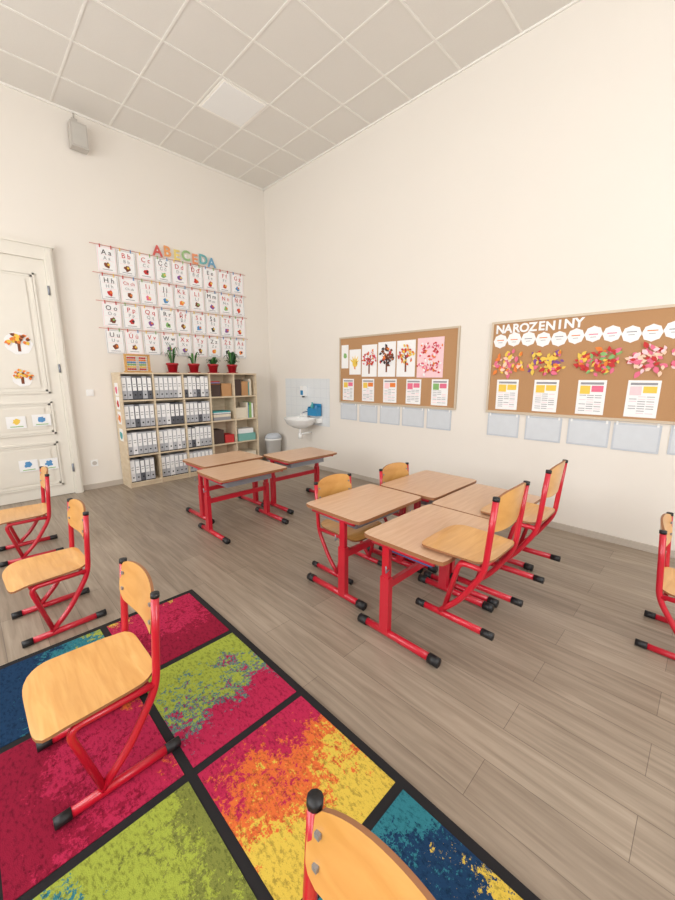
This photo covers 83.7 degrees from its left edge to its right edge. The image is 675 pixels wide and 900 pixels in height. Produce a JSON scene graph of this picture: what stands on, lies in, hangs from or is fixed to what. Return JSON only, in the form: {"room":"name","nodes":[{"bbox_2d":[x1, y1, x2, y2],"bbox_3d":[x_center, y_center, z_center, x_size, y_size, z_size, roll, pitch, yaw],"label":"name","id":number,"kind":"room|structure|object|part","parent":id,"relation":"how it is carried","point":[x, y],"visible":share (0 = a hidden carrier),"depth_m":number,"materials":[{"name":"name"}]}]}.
{"room":"classroom","nodes":[
{"label":"classroom","id":0,"kind":"room"},
{"bbox_2d":[0,84,271,484],"bbox_3d":[-3.606,-1.686,4.535,6.550,4.580,0.150,-11,15,-44],"label":"wall","id":1,"kind":"structure","parent":0,"point":[129,193],"depth_m":4.97,"materials":[{"name":"paint"}]},
{"bbox_2d":[0,235,83,505],"bbox_3d":[-3.796,-0.845,4.323,1.220,3.010,0.100,-11,15,-44],"label":"door","id":2,"kind":"structure","parent":1,"relation":"in","point":[29,303],"depth_m":4.49,"materials":[{"name":"paint"}]},
{"bbox_2d":[4,332,58,472],"bbox_3d":[-3.691,-0.549,4.481,0.430,1.648,0.015,-11,15,-44],"label":"decorations","id":3,"kind":"object","parent":2,"relation":"attached to","point":[16,342],"visible":1,"depth_m":4.44},
{"bbox_2d":[67,113,88,154],"bbox_3d":[-3.074,-3.774,4.451,0.170,0.410,0.154,-11,15,-44],"label":"wall speaker","id":4,"kind":"object","parent":1,"relation":"attached to","point":[77,132],"visible":1,"depth_m":4.42},
{"bbox_2d":[86,389,93,395],"bbox_3d":[-3.252,-0.752,4.957,0.085,0.085,0.015,-11,15,-44],"label":"light switch","id":5,"kind":"object","parent":1,"relation":"attached to","point":[90,392],"visible":1,"depth_m":4.96,"materials":[{"name":"white plastic"}]},
{"bbox_2d":[90,459,98,466],"bbox_3d":[-3.289,0.177,5.103,0.085,0.085,0.012,-11,15,-44],"label":"power outlet","id":6,"kind":"object","parent":1,"relation":"attached to","point":[93,462],"visible":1,"depth_m":5.10,"materials":[{"name":"white plastic"}]},
{"bbox_2d":[90,242,246,358],"bbox_3d":[-2.326,-2.098,5.630,2.232,1.361,0.010,-11,15,-44],"label":"chart","id":7,"kind":"object","parent":1,"relation":"attached to","point":[106,256],"visible":1,"depth_m":5.49,"materials":[{"name":"white paper"}]},
{"bbox_2d":[83,455,265,490],"bbox_3d":[-2.323,0.305,6.110,3.055,0.070,0.015,-11,15,-44],"label":"baseboard","id":8,"kind":"structure","parent":1,"relation":"attached to","point":[119,481],"depth_m":5.21,"materials":[{"name":"paint"}]},
{"bbox_2d":[153,245,215,267],"bbox_3d":[-2.244,-2.861,5.569,0.954,0.163,0.021,-11,15,-44],"label":"letters","id":9,"kind":"object","parent":1,"relation":"attached to","point":[156,250],"visible":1,"depth_m":5.54,"materials":[{"name":"multicoloured paper"}]},
{"bbox_2d":[0,0,573,188],"bbox_3d":[-0.513,-3.406,1.157,8.750,0.114,6.700,11,15,44],"label":"ceiling","id":10,"kind":"structure","parent":0,"point":[295,36],"depth_m":3.74,"materials":[{"name":"tile"}]},
{"bbox_3d":[-1.206,-3.976,4.352,0.560,0.014,0.570,-11,15,-44],"label":"light panel","id":11,"kind":"part","parent":10,"relation":"part of","materials":[{"name":"white plastic"}]},
{"bbox_2d":[0,0,580,190],"bbox_3d":[-0.513,-3.354,1.167,6.400,0.020,8.450,-11,15,-44],"label":"grid","id":12,"kind":"object","parent":10,"relation":"attached to","point":[574,2],"depth_m":3.86,"materials":[{"name":"white metal"}]},
{"bbox_2d":[0,458,674,899],"bbox_3d":[-0.513,1.181,2.048,6.700,0.100,8.750,-11,15,-44],"label":"floor","id":13,"kind":"structure","parent":0,"point":[549,742],"depth_m":2.06,"materials":[{"name":"laminate"}]},
{"bbox_2d":[0,466,63,567],"bbox_3d":[-2.682,0.533,3.221,0.435,0.721,0.415,-10,15,-42],"label":"chair","id":14,"kind":"object","parent":13,"relation":"on","point":[7,516],"visible":0.99,"depth_m":3.18,"materials":[{"name":"red metal"}]},
{"bbox_2d":[2,498,106,647],"bbox_3d":[-1.772,0.708,2.324,0.415,0.721,0.435,10,15,42],"label":"chair","id":15,"kind":"object","parent":13,"relation":"on","point":[34,573],"visible":1,"depth_m":2.29,"materials":[{"name":"beige wood"}]},
{"bbox_2d":[111,372,258,487],"bbox_3d":[-2.207,-0.398,5.836,2.076,1.555,0.336,-11,15,-44],"label":"bookshelf","id":16,"kind":"object","parent":13,"relation":"on","point":[230,403],"visible":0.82,"depth_m":5.70,"materials":[{"name":"brown wood"}]},
{"bbox_2d":[123,354,151,372],"bbox_3d":[-2.729,-1.181,5.144,0.080,0.245,0.340,8,14,36],"label":"abacus","id":17,"kind":"object","parent":16,"relation":"on","point":[124,355],"visible":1,"depth_m":5.12,"materials":[{"name":"brown wood"}]},
{"bbox_2d":[121,376,212,482],"bbox_3d":[-2.490,-0.352,5.540,1.196,1.435,0.272,-11,15,-44],"label":"binders","id":18,"kind":"object","parent":16,"relation":"in","point":[143,441],"visible":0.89,"depth_m":5.39,"materials":[{"name":"white paper"}]},
{"bbox_2d":[160,344,178,372],"bbox_3d":[-2.412,-1.322,5.444,0.279,0.408,0.253,2,11,12],"label":"potted plant","id":19,"kind":"object","parent":16,"relation":"on","point":[172,367],"visible":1,"depth_m":5.43,"materials":[{"name":"green plant"}]},
{"bbox_2d":[184,351,199,372],"bbox_3d":[-2.185,-1.327,5.702,0.240,0.317,0.224,-11,15,-44],"label":"potted plant","id":20,"kind":"object","parent":16,"relation":"on","point":[193,367],"visible":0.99,"depth_m":5.65,"materials":[{"name":"green plant"}]},
{"bbox_2d":[206,357,220,372],"bbox_3d":[-1.949,-1.335,5.920,0.223,0.251,0.272,2,11,9],"label":"potted plant","id":21,"kind":"object","parent":16,"relation":"on","point":[213,367],"visible":0.95,"depth_m":5.86,"materials":[{"name":"green plant"}]},
{"bbox_2d":[223,352,238,372],"bbox_3d":[-1.720,-1.419,6.126,0.252,0.336,0.270,-3,11,-16],"label":"potted plant","id":22,"kind":"object","parent":16,"relation":"on","point":[231,366],"visible":0.94,"depth_m":6.09,"materials":[{"name":"green plant"}]},
{"bbox_2d":[210,379,255,453],"bbox_3d":[-1.769,-0.469,6.246,0.765,1.395,0.260,-11,15,-44],"label":"books","id":23,"kind":"object","parent":16,"relation":"in","point":[245,409],"visible":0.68,"depth_m":6.15,"materials":[{"name":"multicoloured paper"}]},
{"bbox_2d":[182,451,263,523],"bbox_3d":[-1.269,0.389,4.279,0.561,0.606,0.767,10,15,42],"label":"school desk","id":24,"kind":"object","parent":13,"relation":"on","point":[215,460],"visible":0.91,"depth_m":4.13,"materials":[{"name":"laminate"}]},
{"bbox_2d":[197,459,288,543],"bbox_3d":[-0.951,0.482,3.800,0.767,0.606,0.561,-11,15,-44],"label":"school desk","id":25,"kind":"object","parent":13,"relation":"on","point":[231,475],"visible":1,"depth_m":3.67,"materials":[{"name":"laminate"}]},
{"bbox_2d":[0,589,540,899],"bbox_3d":[-0.760,1.354,0.857,2.250,0.013,3.040,-11,15,-44],"label":"rug","id":26,"kind":"object","parent":13,"relation":"on","point":[221,815],"visible":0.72,"depth_m":1.37,"materials":[{"name":"multicoloured carpet"}]},
{"bbox_2d":[22,557,181,830],"bbox_3d":[-0.935,0.860,1.462,0.435,0.721,0.415,-11,15,-44],"label":"chair","id":27,"kind":"object","parent":26,"relation":"on","point":[69,691],"visible":1,"depth_m":1.41,"materials":[{"name":"beige wood"}]},
{"bbox_2d":[302,788,435,899],"bbox_3d":[-0.037,1.042,0.525,0.435,0.721,0.415,-11,15,-44],"label":"chair","id":28,"kind":"object","parent":26,"relation":"on","point":[344,860],"visible":1,"depth_m":0.67,"materials":[{"name":"beige wood"}]},
{"bbox_2d":[265,433,281,461],"bbox_3d":[-1.145,-0.048,6.747,0.316,0.520,0.269,-11,15,-44],"label":"waste bin","id":29,"kind":"object","parent":13,"relation":"on","point":[272,440],"visible":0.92,"depth_m":6.63,"materials":[{"name":"plastic"}]},
{"bbox_2d":[263,447,336,514],"bbox_3d":[-0.449,0.337,4.543,0.767,0.606,0.561,-10,15,-43],"label":"school desk","id":30,"kind":"object","parent":13,"relation":"on","point":[299,457],"visible":0.95,"depth_m":4.40,"materials":[{"name":"laminate"}]},
{"bbox_2d":[312,473,381,584],"bbox_3d":[0.094,0.582,2.971,0.435,0.721,0.415,11,15,44],"label":"chair","id":31,"kind":"object","parent":13,"relation":"on","point":[332,484],"visible":0.52,"depth_m":2.95,"materials":[{"name":"red metal"}]},
{"bbox_2d":[306,484,422,610],"bbox_3d":[0.216,0.669,2.835,0.767,0.606,0.561,-11,15,-44],"label":"school desk","id":32,"kind":"object","parent":13,"relation":"on","point":[360,506],"visible":0.96,"depth_m":2.65,"materials":[{"name":"laminate"}]},
{"bbox_2d":[379,462,431,521],"bbox_3d":[0.642,0.503,3.377,0.415,0.721,0.435,-10,15,-42],"label":"chair","id":33,"kind":"object","parent":13,"relation":"on","point":[392,471],"visible":0.25,"depth_m":3.43,"materials":[{"name":"wood"}]},
{"bbox_2d":[357,504,494,667],"bbox_3d":[0.576,0.765,2.342,0.767,0.606,0.561,-11,15,-44],"label":"school desk","id":34,"kind":"object","parent":13,"relation":"on","point":[403,535],"visible":0.7,"depth_m":2.21,"materials":[{"name":"laminate"}]},
{"bbox_2d":[415,480,529,640],"bbox_3d":[0.716,0.497,2.004,0.435,0.721,0.415,11,15,44],"label":"chair","id":35,"kind":"object","parent":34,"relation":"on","point":[468,544],"visible":1,"depth_m":1.92,"materials":[{"name":"beige wood"}]},
{"bbox_2d":[379,470,475,572],"bbox_3d":[0.806,0.578,3.303,0.767,0.606,0.561,-11,15,-44],"label":"school desk","id":36,"kind":"object","parent":13,"relation":"on","point":[431,486],"visible":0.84,"depth_m":3.16,"materials":[{"name":"laminate"}]},
{"bbox_2d":[423,484,540,607],"bbox_3d":[1.103,0.664,2.860,0.767,0.606,0.561,-11,15,-44],"label":"school desk","id":37,"kind":"object","parent":13,"relation":"on","point":[471,499],"visible":0.52,"depth_m":2.78,"materials":[{"name":"laminate"}]},
{"bbox_2d":[481,459,567,583],"bbox_3d":[1.218,0.401,2.497,0.435,0.721,0.415,10,15,42],"label":"chair","id":38,"kind":"object","parent":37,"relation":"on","point":[540,515],"visible":0.75,"depth_m":2.36,"materials":[{"name":"red metal"}]},
{"bbox_2d":[634,512,674,659],"bbox_3d":[1.982,0.758,2.062,0.435,0.721,0.415,11,15,44],"label":"chair","id":39,"kind":"object","parent":13,"relation":"on","point":[665,576],"visible":1,"depth_m":2.05,"materials":[{"name":"red metal"}]},
{"bbox_2d":[264,0,674,550],"bbox_3d":[1.803,-1.558,3.875,0.150,4.580,8.750,-11,15,-44],"label":"wall","id":40,"kind":"structure","parent":0,"point":[537,180],"depth_m":3.82,"materials":[{"name":"paint"}]},
{"bbox_2d":[284,409,322,438],"bbox_3d":[-0.601,-0.418,6.077,0.481,0.471,0.590,-11,15,-44],"label":"washbasin","id":41,"kind":"object","parent":40,"relation":"attached to","point":[303,421],"visible":0.84,"depth_m":6.00,"materials":[{"name":"white ceramic"}]},
{"bbox_2d":[307,402,320,415],"bbox_3d":[-0.371,-0.656,6.035,0.100,0.213,0.220,-11,15,-44],"label":"caddy","id":42,"kind":"object","parent":41,"relation":"on","point":[314,409],"visible":1,"depth_m":6.00,"materials":[{"name":"blue plastic"}]},
{"bbox_2d":[285,378,329,426],"bbox_3d":[-0.516,-0.806,6.269,0.006,0.750,1.110,-11,15,-44],"label":"tiles","id":43,"kind":"structure","parent":40,"relation":"attached to","point":[318,390],"depth_m":6.20,"materials":[{"name":"tile"}]},
{"bbox_2d":[300,386,306,396],"bbox_3d":[-0.560,-0.961,6.216,0.084,0.185,0.080,-11,15,-44],"label":"soap dispenser","id":44,"kind":"object","parent":43,"relation":"attached to","point":[303,389],"visible":1,"depth_m":6.19,"materials":[{"name":"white plastic"}]},
{"bbox_2d":[339,326,460,409],"bbox_3d":[0.704,-1.056,4.963,0.026,0.940,1.900,-11,15,-44],"label":"board","id":45,"kind":"object","parent":40,"relation":"attached to","point":[414,368],"visible":1,"depth_m":4.83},
{"bbox_2d":[305,464,674,558],"bbox_3d":[1.742,0.672,4.247,0.022,0.060,8.450,-11,15,-44],"label":"baseboard","id":46,"kind":"structure","parent":40,"relation":"attached to","point":[617,540],"depth_m":3.59,"materials":[{"name":"paint"}]},
{"bbox_2d":[486,304,674,424],"bbox_3d":[2.308,-0.749,3.382,0.034,0.940,1.926,-11,15,-44],"label":"board","id":47,"kind":"object","parent":40,"relation":"attached to","point":[616,365],"visible":1,"depth_m":3.42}
]}

